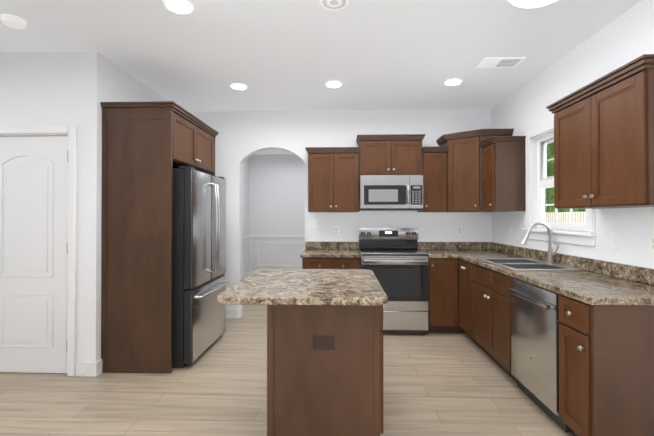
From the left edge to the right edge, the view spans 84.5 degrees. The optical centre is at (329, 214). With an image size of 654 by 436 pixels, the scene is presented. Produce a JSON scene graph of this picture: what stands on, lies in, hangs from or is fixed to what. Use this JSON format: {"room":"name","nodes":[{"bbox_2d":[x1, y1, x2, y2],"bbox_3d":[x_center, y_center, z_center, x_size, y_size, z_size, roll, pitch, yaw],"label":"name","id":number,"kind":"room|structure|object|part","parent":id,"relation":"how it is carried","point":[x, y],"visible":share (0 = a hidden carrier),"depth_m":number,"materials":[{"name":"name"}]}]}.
{"room":"kitchen","nodes":[
{"label":"kitchen","id":0,"kind":"room"},
{"bbox_2d":[0,52,105,361],"bbox_3d":[-3.491,-0.038,3.154,3.050,2.790,0.120,0,0,2],"label":"wall","id":1,"kind":"structure","parent":0,"point":[52,88],"depth_m":3.04,"materials":[{"name":"paint"}]},
{"bbox_2d":[0,136,67,372],"bbox_3d":[-2.582,0.338,3.055,0.754,2.022,0.119,0,0,2],"label":"pantry door","id":2,"kind":"structure","parent":1,"relation":"in","point":[33,249],"depth_m":3.07,"materials":[{"name":"wood"}]},
{"bbox_2d":[0,125,76,375],"bbox_3d":[-2.587,0.302,3.111,0.900,2.110,0.140,0,0,2],"label":"door frame","id":3,"kind":"structure","parent":1,"relation":"attached to","point":[71,130],"depth_m":3.03,"materials":[{"name":"white wood"}]},
{"bbox_2d":[106,58,248,274],"bbox_3d":[-1.942,-0.021,5.689,0.120,2.790,5.050,0,0,2],"label":"wall","id":4,"kind":"structure","parent":0,"point":[122,85],"depth_m":3.67,"materials":[{"name":"paint"}]},
{"bbox_2d":[92,359,101,375],"bbox_3d":[-1.932,1.302,3.901,0.023,0.120,1.765,0,0,2],"label":"baseboard","id":5,"kind":"structure","parent":4,"relation":"attached to","point":[96,366],"depth_m":3.03,"materials":[{"name":"white wood"}]},
{"bbox_2d":[242,235,249,269],"bbox_3d":[-1.844,0.799,6.481,0.022,0.700,3.150,0,0,2],"label":"trim","id":6,"kind":"structure","parent":4,"relation":"attached to","point":[244,237],"depth_m":7.85,"materials":[{"name":"white wood"}]},
{"bbox_2d":[242,271,249,278],"bbox_3d":[-1.846,1.319,6.474,0.019,0.120,3.143,0,0,2],"label":"baseboard","id":7,"kind":"structure","parent":4,"relation":"attached to","point":[248,273],"depth_m":7.79,"materials":[{"name":"white wood"}]},
{"bbox_2d":[249,154,304,270],"bbox_3d":[-1.260,-0.006,8.132,7.180,2.790,0.120,0,0,2],"label":"wall","id":8,"kind":"structure","parent":0,"point":[276,194],"depth_m":8.07,"materials":[{"name":"paint"}]},
{"bbox_2d":[250,235,304,266],"bbox_3d":[0.201,0.808,8.005,4.010,0.700,0.028,0,0,2],"label":"trim","id":9,"kind":"structure","parent":8,"relation":"attached to","point":[272,236],"depth_m":8.05,"materials":[{"name":"white wood"}]},
{"bbox_2d":[0,305,573,435],"bbox_3d":[-1.491,1.406,2.968,7.300,0.100,10.440,0,0,2],"label":"floor","id":10,"kind":"structure","parent":0,"point":[449,384],"depth_m":2.68,"materials":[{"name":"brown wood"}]},
{"bbox_2d":[100,101,218,373],"bbox_3d":[-1.627,0.199,3.633,0.640,2.322,1.139,0,0,2],"label":"cabinet","id":11,"kind":"object","parent":10,"relation":"on","point":[148,148],"visible":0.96,"depth_m":3.10,"materials":[{"name":"brown wood"}]},
{"bbox_2d":[172,166,228,367],"bbox_3d":[-1.510,0.468,3.634,0.798,1.785,0.922,0,0,2],"label":"refrigerator","id":12,"kind":"object","parent":10,"relation":"on","point":[199,282],"visible":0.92,"depth_m":3.25,"materials":[{"name":"silver metal"}]},
{"bbox_2d":[217,269,387,435],"bbox_3d":[-0.126,0.895,2.401,0.937,0.916,1.050,0,0,2],"label":"kitchen island","id":13,"kind":"object","parent":10,"relation":"on","point":[324,352],"visible":1,"depth_m":2.02,"materials":[{"name":"brown wood"}]},
{"bbox_2d":[302,258,360,268],"bbox_3d":[0.031,0.928,4.396,0.668,0.874,0.647,0,0,2],"label":"base cabinet","id":14,"kind":"object","parent":10,"relation":"on","point":[331,263],"visible":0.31,"depth_m":4.11,"materials":[{"name":"brown wood"}]},
{"bbox_2d":[300,242,360,257],"bbox_3d":[0.019,0.420,4.405,0.694,0.140,0.635,0,0,2],"label":"countertop","id":15,"kind":"structure","parent":14,"relation":"on","point":[312,249],"depth_m":4.54,"materials":[{"name":"stone"}]},
{"bbox_2d":[358,228,428,334],"bbox_3d":[0.745,0.765,4.338,0.758,1.200,0.703,0,0,2],"label":"range","id":16,"kind":"object","parent":10,"relation":"on","point":[395,260],"visible":0.94,"depth_m":4.04,"materials":[{"name":"silver metal"}]},
{"bbox_2d":[428,258,466,332],"bbox_3d":[1.606,0.928,4.344,0.956,0.874,0.647,0,0,2],"label":"base cabinet","id":17,"kind":"object","parent":10,"relation":"on","point":[443,293],"visible":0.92,"depth_m":4.07,"materials":[{"name":"brown wood"}]},
{"bbox_2d":[418,242,459,257],"bbox_3d":[1.285,0.420,4.360,0.313,0.140,0.642,0,0,2],"label":"countertop","id":18,"kind":"structure","parent":17,"relation":"on","point":[434,249],"depth_m":4.65,"materials":[{"name":"stone"}]},
{"bbox_2d":[459,259,512,342],"bbox_3d":[1.757,0.925,3.819,0.619,0.874,0.482,0,0,2],"label":"base cabinet","id":19,"kind":"object","parent":10,"relation":"on","point":[469,273],"depth_m":3.75,"materials":[{"name":"brown wood"}]},
{"bbox_2d":[456,242,653,304],"bbox_3d":[1.727,0.413,3.270,0.643,0.140,2.792,0,0,2],"label":"countertop","id":20,"kind":"structure","parent":19,"relation":"on","point":[598,282],"depth_m":2.47,"materials":[{"name":"stone"}]},
{"bbox_2d":[476,258,584,270],"bbox_3d":[1.740,0.525,3.223,0.547,0.183,0.800,0,0,2],"label":"sink","id":21,"kind":"object","parent":20,"relation":"in","point":[523,264],"visible":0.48,"depth_m":3.20,"materials":[{"name":"metal"}]},
{"bbox_2d":[521,222,558,263],"bbox_3d":[1.858,0.248,3.183,0.289,0.369,0.135,0,0,2],"label":"faucet","id":22,"kind":"object","parent":20,"relation":"on","point":[551,254],"visible":1,"depth_m":3.21,"materials":[{"name":"silver metal"}]},
{"bbox_2d":[471,283,516,381],"bbox_3d":[1.737,1.028,3.220,0.619,0.660,0.840,0,0,2],"label":"base cabinet","id":23,"kind":"object","parent":10,"relation":"on","point":[490,302],"depth_m":3.15,"materials":[{"name":"brown wood"}]},
{"bbox_2d":[507,278,573,433],"bbox_3d":[1.682,0.917,2.497,0.642,0.871,0.606,0,0,2],"label":"dishwasher","id":24,"kind":"object","parent":10,"relation":"on","point":[535,321],"visible":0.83,"depth_m":2.44,"materials":[{"name":"silver metal"}]},
{"bbox_2d":[558,294,653,435],"bbox_3d":[1.698,0.913,2.041,0.619,0.874,0.300,0,0,2],"label":"base cabinet","id":25,"kind":"object","parent":10,"relation":"on","point":[606,370],"depth_m":1.90,"materials":[{"name":"brown wood"}]},
{"bbox_2d":[0,0,640,154],"bbox_3d":[-1.491,-1.434,2.986,7.300,0.100,10.440,0,0,2],"label":"ceiling","id":26,"kind":"structure","parent":0,"point":[284,55],"depth_m":2.93,"materials":[{"name":"paint"}]},
{"bbox_2d":[0,14,26,28],"bbox_3d":[-2.245,-1.369,2.561,0.150,0.035,0.150,0,0,2],"label":"smoke detector","id":27,"kind":"object","parent":26,"relation":"attached to","point":[13,21],"visible":1,"depth_m":2.53,"materials":[{"name":"white plastic"}]},
{"bbox_2d":[163,0,193,14],"bbox_3d":[-0.998,-1.382,2.389,0.190,0.011,0.190,0,0,2],"label":"recessed light","id":28,"kind":"object","parent":26,"relation":"in","point":[183,7],"visible":1,"depth_m":2.38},
{"bbox_2d":[230,83,247,89],"bbox_3d":[-0.972,-1.373,3.859,0.190,0.011,0.190,0,0,2],"label":"recessed light","id":29,"kind":"object","parent":26,"relation":"in","point":[238,86],"visible":1,"depth_m":3.84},
{"bbox_2d":[325,81,342,87],"bbox_3d":[0.047,-1.373,3.796,0.190,0.011,0.190,0,0,2],"label":"recessed light","id":30,"kind":"object","parent":26,"relation":"in","point":[333,84],"visible":0.94,"depth_m":3.78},
{"bbox_2d":[320,0,348,9],"bbox_3d":[0.031,-1.381,2.335,0.190,0.014,0.190,0,0,2],"label":"smoke detector","id":31,"kind":"object","parent":26,"relation":"in","point":[333,4],"visible":1,"depth_m":2.35,"materials":[{"name":"white plastic"}]},
{"bbox_2d":[444,78,462,85],"bbox_3d":[1.282,-1.374,3.735,0.190,0.011,0.190,0,0,2],"label":"recessed light","id":32,"kind":"object","parent":26,"relation":"in","point":[453,81],"visible":0.96,"depth_m":3.73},
{"bbox_2d":[476,57,525,67],"bbox_3d":[1.550,-1.377,3.265,0.360,0.010,0.200,0,0,2],"label":"ceiling vent","id":33,"kind":"object","parent":26,"relation":"in","point":[499,62],"visible":1,"depth_m":3.25,"materials":[{"name":"white metal"}]},
{"bbox_2d":[507,0,556,7],"bbox_3d":[1.273,-1.371,2.154,0.400,0.160,0.400,0,0,2],"label":"dome ceiling light","id":34,"kind":"object","parent":26,"relation":"attached to","point":[528,3],"visible":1,"depth_m":2.22,"materials":[{"name":"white glass"}]},
{"bbox_2d":[190,109,491,308],"bbox_3d":[0.095,-0.027,4.786,4.250,2.790,0.120,0,0,2],"label":"wall","id":35,"kind":"structure","parent":0,"point":[241,137],"depth_m":4.73,"materials":[{"name":"paint"}]},
{"bbox_2d":[226,308,241,318],"bbox_3d":[-1.524,1.308,4.765,0.695,0.120,0.019,0,0,2],"label":"baseboard","id":36,"kind":"structure","parent":35,"relation":"attached to","point":[230,313],"depth_m":4.75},
{"bbox_2d":[312,220,316,227],"bbox_3d":[-0.197,0.122,4.728,0.072,0.116,0.014,0,0,2],"label":"light switch","id":37,"kind":"object","parent":35,"relation":"attached to","point":[314,223],"visible":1,"depth_m":4.73,"materials":[{"name":"white plastic"}]},
{"bbox_2d":[305,147,359,211],"bbox_3d":[0.040,-0.425,4.542,0.660,0.782,0.372,0,0,2],"label":"upper cabinet","id":38,"kind":"object","parent":35,"relation":"attached to","point":[333,179],"visible":1,"depth_m":4.39,"materials":[{"name":"brown wood"}]},
{"bbox_2d":[333,226,338,234],"bbox_3d":[0.088,0.212,4.721,0.072,0.116,0.008,0,0,2],"label":"electrical outlet","id":39,"kind":"object","parent":35,"relation":"attached to","point":[335,230],"visible":1,"depth_m":4.72,"materials":[{"name":"white plastic"}]},
{"bbox_2d":[356,134,425,175],"bbox_3d":[0.751,-0.723,4.520,0.820,0.487,0.372,0,0,2],"label":"upper cabinet","id":40,"kind":"object","parent":35,"relation":"attached to","point":[394,154],"visible":1,"depth_m":4.37,"materials":[{"name":"brown wood"}]},
{"bbox_2d":[359,175,422,210],"bbox_3d":[0.750,-0.265,4.484,0.752,0.422,0.440,0,0,2],"label":"microwave","id":41,"kind":"object","parent":40,"relation":"attached to","point":[390,192],"visible":1,"depth_m":4.30,"materials":[{"name":"silver metal"}]},
{"bbox_2d":[417,147,447,211],"bbox_3d":[1.281,-0.425,4.501,0.296,0.782,0.372,0,0,2],"label":"upper cabinet","id":42,"kind":"object","parent":35,"relation":"attached to","point":[434,166],"visible":0.96,"depth_m":4.35,"materials":[{"name":"brown wood"}]},
{"bbox_2d":[457,226,461,234],"bbox_3d":[1.687,0.207,4.668,0.072,0.116,0.008,0,0,2],"label":"electrical outlet","id":43,"kind":"object","parent":35,"relation":"attached to","point":[459,230],"visible":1,"depth_m":4.67,"materials":[{"name":"white plastic"}]},
{"bbox_2d":[436,129,513,211],"bbox_3d":[1.730,-0.501,4.365,0.708,0.932,0.615,0,0,2],"label":"upper cabinet","id":44,"kind":"object","parent":35,"relation":"attached to","point":[464,173],"visible":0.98,"depth_m":4.22,"materials":[{"name":"brown wood"}]},
{"bbox_3d":[1.568,-0.471,4.224,0.360,0.854,0.047,0,0,38],"label":"door","id":45,"kind":"part","parent":44,"relation":"part of","materials":[{"name":"brown wood"}]},
{"bbox_2d":[491,0,653,268],"bbox_3d":[2.099,-0.039,2.918,0.120,2.790,10.320,0,0,2],"label":"wall","id":46,"kind":"structure","parent":0,"point":[627,36],"depth_m":2.76,"materials":[{"name":"paint"}]},
{"bbox_2d":[479,136,525,211],"bbox_3d":[1.884,-0.429,3.925,0.372,0.782,0.350,0,0,2],"label":"upper cabinet","id":47,"kind":"object","parent":46,"relation":"attached to","point":[503,173],"visible":0.94,"depth_m":3.78,"materials":[{"name":"brown wood"}]},
{"bbox_2d":[508,226,511,235],"bbox_3d":[2.072,0.189,4.139,0.014,0.116,0.072,0,0,2],"label":"light switch","id":48,"kind":"object","parent":46,"relation":"attached to","point":[510,230],"visible":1,"depth_m":4.12,"materials":[{"name":"white plastic"}]},
{"bbox_2d":[521,119,597,246],"bbox_3d":[2.073,-0.312,3.256,0.155,1.120,1.050,0,0,2],"label":"window","id":49,"kind":"structure","parent":46,"relation":"in","point":[587,238],"depth_m":3.53,"materials":[{"name":"white wood"}]},
{"bbox_3d":[2.123,-0.316,3.255,0.055,0.908,0.806,0,0,2],"label":"window sash","id":50,"kind":"part","parent":49,"relation":"part of","materials":[{"name":"white plastic"}]},
{"bbox_2d":[546,54,653,208],"bbox_3d":[1.830,-0.439,2.305,0.372,0.782,0.894,0,0,2],"label":"upper cabinet","id":51,"kind":"object","parent":46,"relation":"attached to","point":[603,142],"visible":1,"depth_m":2.17,"materials":[{"name":"brown wood"}]},
{"bbox_2d":[611,232,618,248],"bbox_3d":[2.020,0.183,2.550,0.014,0.116,0.072,0,0,2],"label":"light switch","id":52,"kind":"object","parent":46,"relation":"attached to","point":[614,240],"visible":1,"depth_m":2.54,"materials":[{"name":"white plastic"}]},
{"bbox_2d":[649,234,653,252],"bbox_3d":[2.012,0.181,2.230,0.008,0.116,0.072,0,0,2],"label":"electrical outlet","id":53,"kind":"object","parent":46,"relation":"attached to","point":[651,243],"visible":1,"depth_m":2.25,"materials":[{"name":"white plastic"}]},
{"label":"outside","id":54,"kind":"structure","parent":0,"visible":0},
{"bbox_2d":[545,142,585,222],"bbox_3d":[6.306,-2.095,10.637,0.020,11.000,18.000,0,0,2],"label":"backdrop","id":55,"kind":"structure","parent":54,"point":[567,219],"depth_m":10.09,"materials":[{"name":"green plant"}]}
]}

